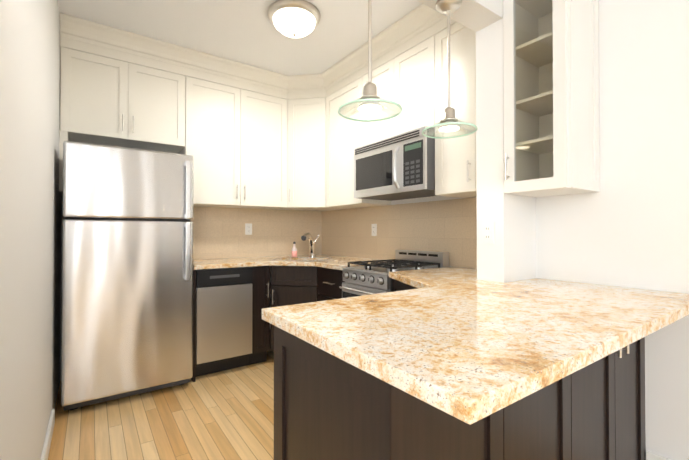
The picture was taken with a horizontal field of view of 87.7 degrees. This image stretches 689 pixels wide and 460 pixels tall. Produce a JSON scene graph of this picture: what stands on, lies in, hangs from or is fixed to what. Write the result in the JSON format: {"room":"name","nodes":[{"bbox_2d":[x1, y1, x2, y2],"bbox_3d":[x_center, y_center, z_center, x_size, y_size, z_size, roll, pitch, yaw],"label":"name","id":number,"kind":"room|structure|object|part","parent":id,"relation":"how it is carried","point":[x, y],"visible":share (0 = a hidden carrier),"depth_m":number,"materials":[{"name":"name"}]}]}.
{"room":"kitchen","nodes":[
{"label":"kitchen","id":0,"kind":"room"},
{"bbox_2d":[0,0,3,403],"bbox_3d":[-2.140,-0.191,-0.180,3.324,2.710,0.120,0,-1,-35],"label":"wall","id":1,"kind":"structure","parent":0,"point":[1,1],"depth_m":0.94,"materials":[{"name":"white paint"}]},
{"bbox_2d":[0,0,61,459],"bbox_3d":[-1.581,-0.172,1.806,0.120,2.710,2.421,0,-1,-35],"label":"wall","id":2,"kind":"structure","parent":0,"point":[30,265],"depth_m":1.39,"materials":[{"name":"white paint"}]},
{"bbox_2d":[41,409,54,459],"bbox_3d":[-1.264,1.135,1.463,0.015,0.090,1.760,0,-1,-35],"label":"baseboard","id":3,"kind":"structure","parent":2,"relation":"attached to","point":[49,434],"depth_m":1.91,"materials":[{"name":"white wood"}]},
{"bbox_2d":[48,351,273,459],"bbox_3d":[-0.518,1.187,-0.402,5.970,0.050,7.474,0,-1,-35],"label":"floor","id":4,"kind":"structure","parent":0,"point":[226,415],"depth_m":2.19,"materials":[{"name":"brown wood"}]},
{"bbox_2d":[61,141,193,410],"bbox_3d":[-1.636,0.319,2.732,0.776,1.745,0.768,0,-1,-35],"label":"refrigerator","id":5,"kind":"object","parent":4,"relation":"on","point":[127,283],"visible":1,"depth_m":2.44,"materials":[{"name":"grey metal"}]},
{"bbox_3d":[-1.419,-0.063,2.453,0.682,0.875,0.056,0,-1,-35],"label":"handle","id":6,"kind":"part","parent":5,"relation":"part of","materials":[{"name":"silver metal"}]},
{"bbox_2d":[196,267,252,376],"bbox_3d":[-1.150,0.760,3.186,0.455,0.870,0.631,0,-1,-35],"label":"dishwasher","id":7,"kind":"object","parent":4,"relation":"on","point":[223,319],"visible":0.75,"depth_m":2.93,"materials":[{"name":"grey metal"}]},
{"bbox_2d":[262,266,309,361],"bbox_3d":[-0.467,0.759,3.154,0.380,0.872,0.327,0,-1,-35],"label":"base cabinet","id":8,"kind":"object","parent":4,"relation":"on","point":[290,285],"depth_m":3.16,"materials":[{"name":"brown wood"}]},
{"bbox_2d":[310,266,344,301],"bbox_3d":[0.101,0.759,3.122,0.652,0.872,0.489,0,-1,-35],"label":"base cabinet","id":9,"kind":"object","parent":4,"relation":"on","point":[325,283],"depth_m":3.01,"materials":[{"name":"brown wood"}]},
{"bbox_2d":[339,250,448,297],"bbox_3d":[0.361,0.682,2.689,0.671,1.018,0.510,0,-1,-35],"label":"gas range","id":10,"kind":"object","parent":4,"relation":"on","point":[370,279],"visible":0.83,"depth_m":2.63,"materials":[{"name":"silver metal"}]},
{"bbox_2d":[266,322,525,459],"bbox_3d":[0.121,0.740,1.093,0.471,0.872,0.570,0,-1,-35],"label":"base cabinet","id":11,"kind":"object","parent":4,"relation":"on","point":[327,406],"depth_m":0.91,"materials":[{"name":"brown wood"}]},
{"bbox_2d":[392,279,417,291],"bbox_3d":[0.628,0.751,2.225,0.826,0.872,0.547,0,-1,-35],"label":"base cabinet","id":12,"kind":"object","parent":4,"relation":"on","point":[396,285],"depth_m":2.20,"materials":[{"name":"brown wood"}]},
{"bbox_2d":[193,254,688,424],"bbox_3d":[-0.038,0.296,2.377,1.746,0.036,3.260,0,-1,-35],"label":"countertop","id":13,"kind":"structure","parent":12,"relation":"on","point":[466,345],"depth_m":0.97,"materials":[{"name":"beige granite"}]},
{"bbox_2d":[292,242,296,256],"bbox_3d":[-0.526,0.212,3.769,0.058,0.157,0.058,0,-1,-35],"label":"soap bottle","id":14,"kind":"object","parent":13,"relation":"on","point":[294,251],"visible":1,"depth_m":3.75,"materials":[{"name":"pink plastic"}]},
{"bbox_2d":[272,257,330,260],"bbox_3d":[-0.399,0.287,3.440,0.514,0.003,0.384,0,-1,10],"label":"sink bowl","id":15,"kind":"object","parent":13,"relation":"in","point":[304,257],"visible":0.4,"depth_m":3.34,"materials":[{"name":"silver metal"}]},
{"bbox_2d":[301,232,318,256],"bbox_3d":[-0.356,0.163,3.721,0.243,0.254,0.156,0,-1,-35],"label":"faucet","id":16,"kind":"object","parent":13,"relation":"on","point":[305,236],"visible":1,"depth_m":3.74,"materials":[{"name":"silver metal"}]},
{"bbox_2d":[526,367,585,459],"bbox_3d":[0.426,0.742,1.308,0.523,0.872,0.570,0,-1,-35],"label":"base cabinet","id":17,"kind":"object","parent":4,"relation":"on","point":[556,412],"depth_m":1.16,"materials":[{"name":"brown wood"}]},
{"bbox_2d":[586,337,645,459],"bbox_3d":[0.864,0.745,1.618,0.796,0.872,0.570,0,-1,-35],"label":"base cabinet","id":18,"kind":"object","parent":4,"relation":"on","point":[615,383],"depth_m":1.42,"materials":[{"name":"brown wood"}]},
{"bbox_2d":[60,141,321,380],"bbox_3d":[-1.282,-0.155,3.570,2.646,2.710,0.126,0,-1,-35],"label":"wall","id":19,"kind":"structure","parent":0,"point":[218,232],"depth_m":3.71,"materials":[{"name":"beige paint"}]},
{"bbox_2d":[59,28,138,147],"bbox_3d":[-1.938,-1.054,2.842,0.478,0.705,0.328,0,-1,-35],"label":"upper cabinet","id":20,"kind":"object","parent":19,"relation":"attached to","point":[99,79],"depth_m":2.71,"materials":[{"name":"white wood"}]},
{"bbox_2d":[135,52,186,151],"bbox_3d":[-1.644,-1.053,3.050,0.478,0.705,0.328,0,-1,-35],"label":"upper cabinet","id":21,"kind":"object","parent":19,"relation":"attached to","point":[162,80],"depth_m":2.96,"materials":[{"name":"white wood"}]},
{"bbox_2d":[169,64,234,207],"bbox_3d":[-1.254,-0.810,3.323,0.596,1.185,0.328,0,-1,-35],"label":"upper cabinet","id":22,"kind":"object","parent":19,"relation":"attached to","point":[210,92],"depth_m":3.19,"materials":[{"name":"white wood"}]},
{"bbox_2d":[245,223,251,234],"bbox_3d":[-0.987,0.001,3.694,0.072,0.116,0.008,0,-1,-35],"label":"electrical outlet","id":23,"kind":"object","parent":19,"relation":"attached to","point":[248,228],"visible":1,"depth_m":3.69,"materials":[{"name":"white plastic"}]},
{"bbox_2d":[235,72,286,209],"bbox_3d":[-0.851,-0.807,3.581,0.594,1.185,0.372,0,-1,-35],"label":"upper cabinet","id":24,"kind":"object","parent":19,"relation":"attached to","point":[246,135],"depth_m":3.44,"materials":[{"name":"white wood"}]},
{"bbox_2d":[283,75,350,210],"bbox_3d":[-0.346,-0.806,3.755,0.669,1.185,0.670,0,-1,-35],"label":"upper cabinet","id":25,"kind":"object","parent":19,"relation":"attached to","point":[302,96],"depth_m":3.58,"materials":[{"name":"white wood"}]},
{"bbox_2d":[58,0,421,75],"bbox_3d":[-0.518,-1.563,-0.376,5.970,0.030,7.474,0,-1,-35],"label":"ceiling","id":26,"kind":"structure","parent":0,"point":[247,32],"depth_m":2.68,"materials":[{"name":"white paint"}]},
{"bbox_2d":[268,0,319,37],"bbox_3d":[-0.355,-1.442,2.546,0.370,0.152,0.370,0,-1,-35],"label":"dome lamp","id":27,"kind":"object","parent":26,"relation":"attached to","point":[295,18],"visible":1,"depth_m":2.45,"materials":[{"name":"white glass"}]},
{"bbox_2d":[322,196,476,268],"bbox_3d":[0.477,-0.158,3.265,0.126,2.710,2.414,0,-1,-35],"label":"wall","id":28,"kind":"structure","parent":0,"point":[441,223],"depth_m":3.07,"materials":[{"name":"beige tile"}]},
{"bbox_2d":[323,60,390,207],"bbox_3d":[0.100,-0.809,3.380,0.372,1.185,0.697,0,-1,-35],"label":"upper cabinet","id":29,"kind":"object","parent":28,"relation":"attached to","point":[341,135],"depth_m":3.32,"materials":[{"name":"white wood"}]},
{"bbox_2d":[371,224,376,235],"bbox_3d":[0.281,0.008,3.423,0.008,0.116,0.072,0,-1,-35],"label":"electrical outlet","id":30,"kind":"object","parent":28,"relation":"attached to","point":[374,229],"visible":1,"depth_m":3.42,"materials":[{"name":"white plastic"}]},
{"bbox_2d":[367,48,386,143],"bbox_3d":[0.416,-1.043,2.974,0.328,0.725,0.453,0,-1,-35],"label":"upper cabinet","id":31,"kind":"object","parent":28,"relation":"attached to","point":[377,130],"depth_m":2.89,"materials":[{"name":"white wood"}]},
{"bbox_2d":[387,16,434,137],"bbox_3d":[0.609,-1.046,2.700,0.328,0.725,0.452,0,-1,-35],"label":"upper cabinet","id":32,"kind":"object","parent":28,"relation":"attached to","point":[411,60],"depth_m":2.59,"materials":[{"name":"white wood"}]},
{"bbox_2d":[354,126,436,200],"bbox_3d":[0.453,-0.468,2.790,0.473,0.416,0.782,0,-1,-35],"label":"microwave","id":33,"kind":"object","parent":32,"relation":"attached to","point":[399,167],"visible":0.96,"depth_m":2.60,"materials":[{"name":"grey metal"}]},
{"bbox_2d":[435,13,476,197],"bbox_3d":[0.848,-0.819,2.360,0.328,1.185,0.492,0,-1,-35],"label":"upper cabinet","id":34,"kind":"object","parent":28,"relation":"attached to","point":[455,158],"depth_m":2.29,"materials":[{"name":"white wood"}]},
{"bbox_2d":[417,0,502,31],"bbox_3d":[-0.013,-1.309,1.356,1.910,0.445,0.157,0,-1,-35],"label":"header beam","id":35,"kind":"structure","parent":0,"point":[475,15],"depth_m":1.81,"materials":[{"name":"white paint"}]},
{"bbox_2d":[338,0,401,121],"bbox_3d":[0.102,-0.775,1.437,0.256,0.617,0.256,0,-1,-35],"label":"pendant light","id":36,"kind":"object","parent":35,"relation":"hanging from","point":[369,99],"visible":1,"depth_m":1.43,"materials":[{"name":"clear glass"}]},
{"bbox_2d":[422,0,476,138],"bbox_3d":[0.500,-0.773,1.719,0.256,0.617,0.256,0,-1,-35],"label":"pendant light","id":37,"kind":"object","parent":35,"relation":"hanging from","point":[449,122],"visible":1,"depth_m":1.71,"materials":[{"name":"clear glass"}]},
{"bbox_2d":[476,18,535,282],"bbox_3d":[1.019,-0.169,2.074,0.616,2.710,0.157,0,-1,-35],"label":"wall","id":38,"kind":"structure","parent":0,"point":[509,255],"depth_m":1.90,"materials":[{"name":"white paint"}]},
{"bbox_2d":[482,221,494,243],"bbox_3d":[0.758,0.019,1.899,0.008,0.116,0.072,0,-1,-35],"label":"outlet","id":39,"kind":"object","parent":38,"relation":"attached to","point":[488,232],"visible":1,"depth_m":1.89,"materials":[{"name":"white plastic"}]},
{"bbox_2d":[536,0,688,459],"bbox_3d":[2.472,-0.188,0.150,0.120,2.710,4.663,0,-1,-35],"label":"wall","id":40,"kind":"structure","parent":0,"point":[627,225],"depth_m":1.62,"materials":[{"name":"white paint"}]},
{"bbox_2d":[503,0,599,196],"bbox_3d":[1.018,-0.749,1.790,0.364,1.137,0.308,0,-1,-35],"label":"upper cabinet","id":41,"kind":"object","parent":40,"relation":"attached to","point":[551,92],"visible":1,"depth_m":1.74,"materials":[{"name":"white wood"}]},
{"bbox_2d":[646,450,670,459],"bbox_3d":[2.553,1.070,-0.095,0.015,0.190,4.168,0,-1,-35],"label":"baseboard","id":42,"kind":"structure","parent":40,"relation":"attached to","point":[649,455],"depth_m":1.58,"materials":[{"name":"white wood"}]}
]}

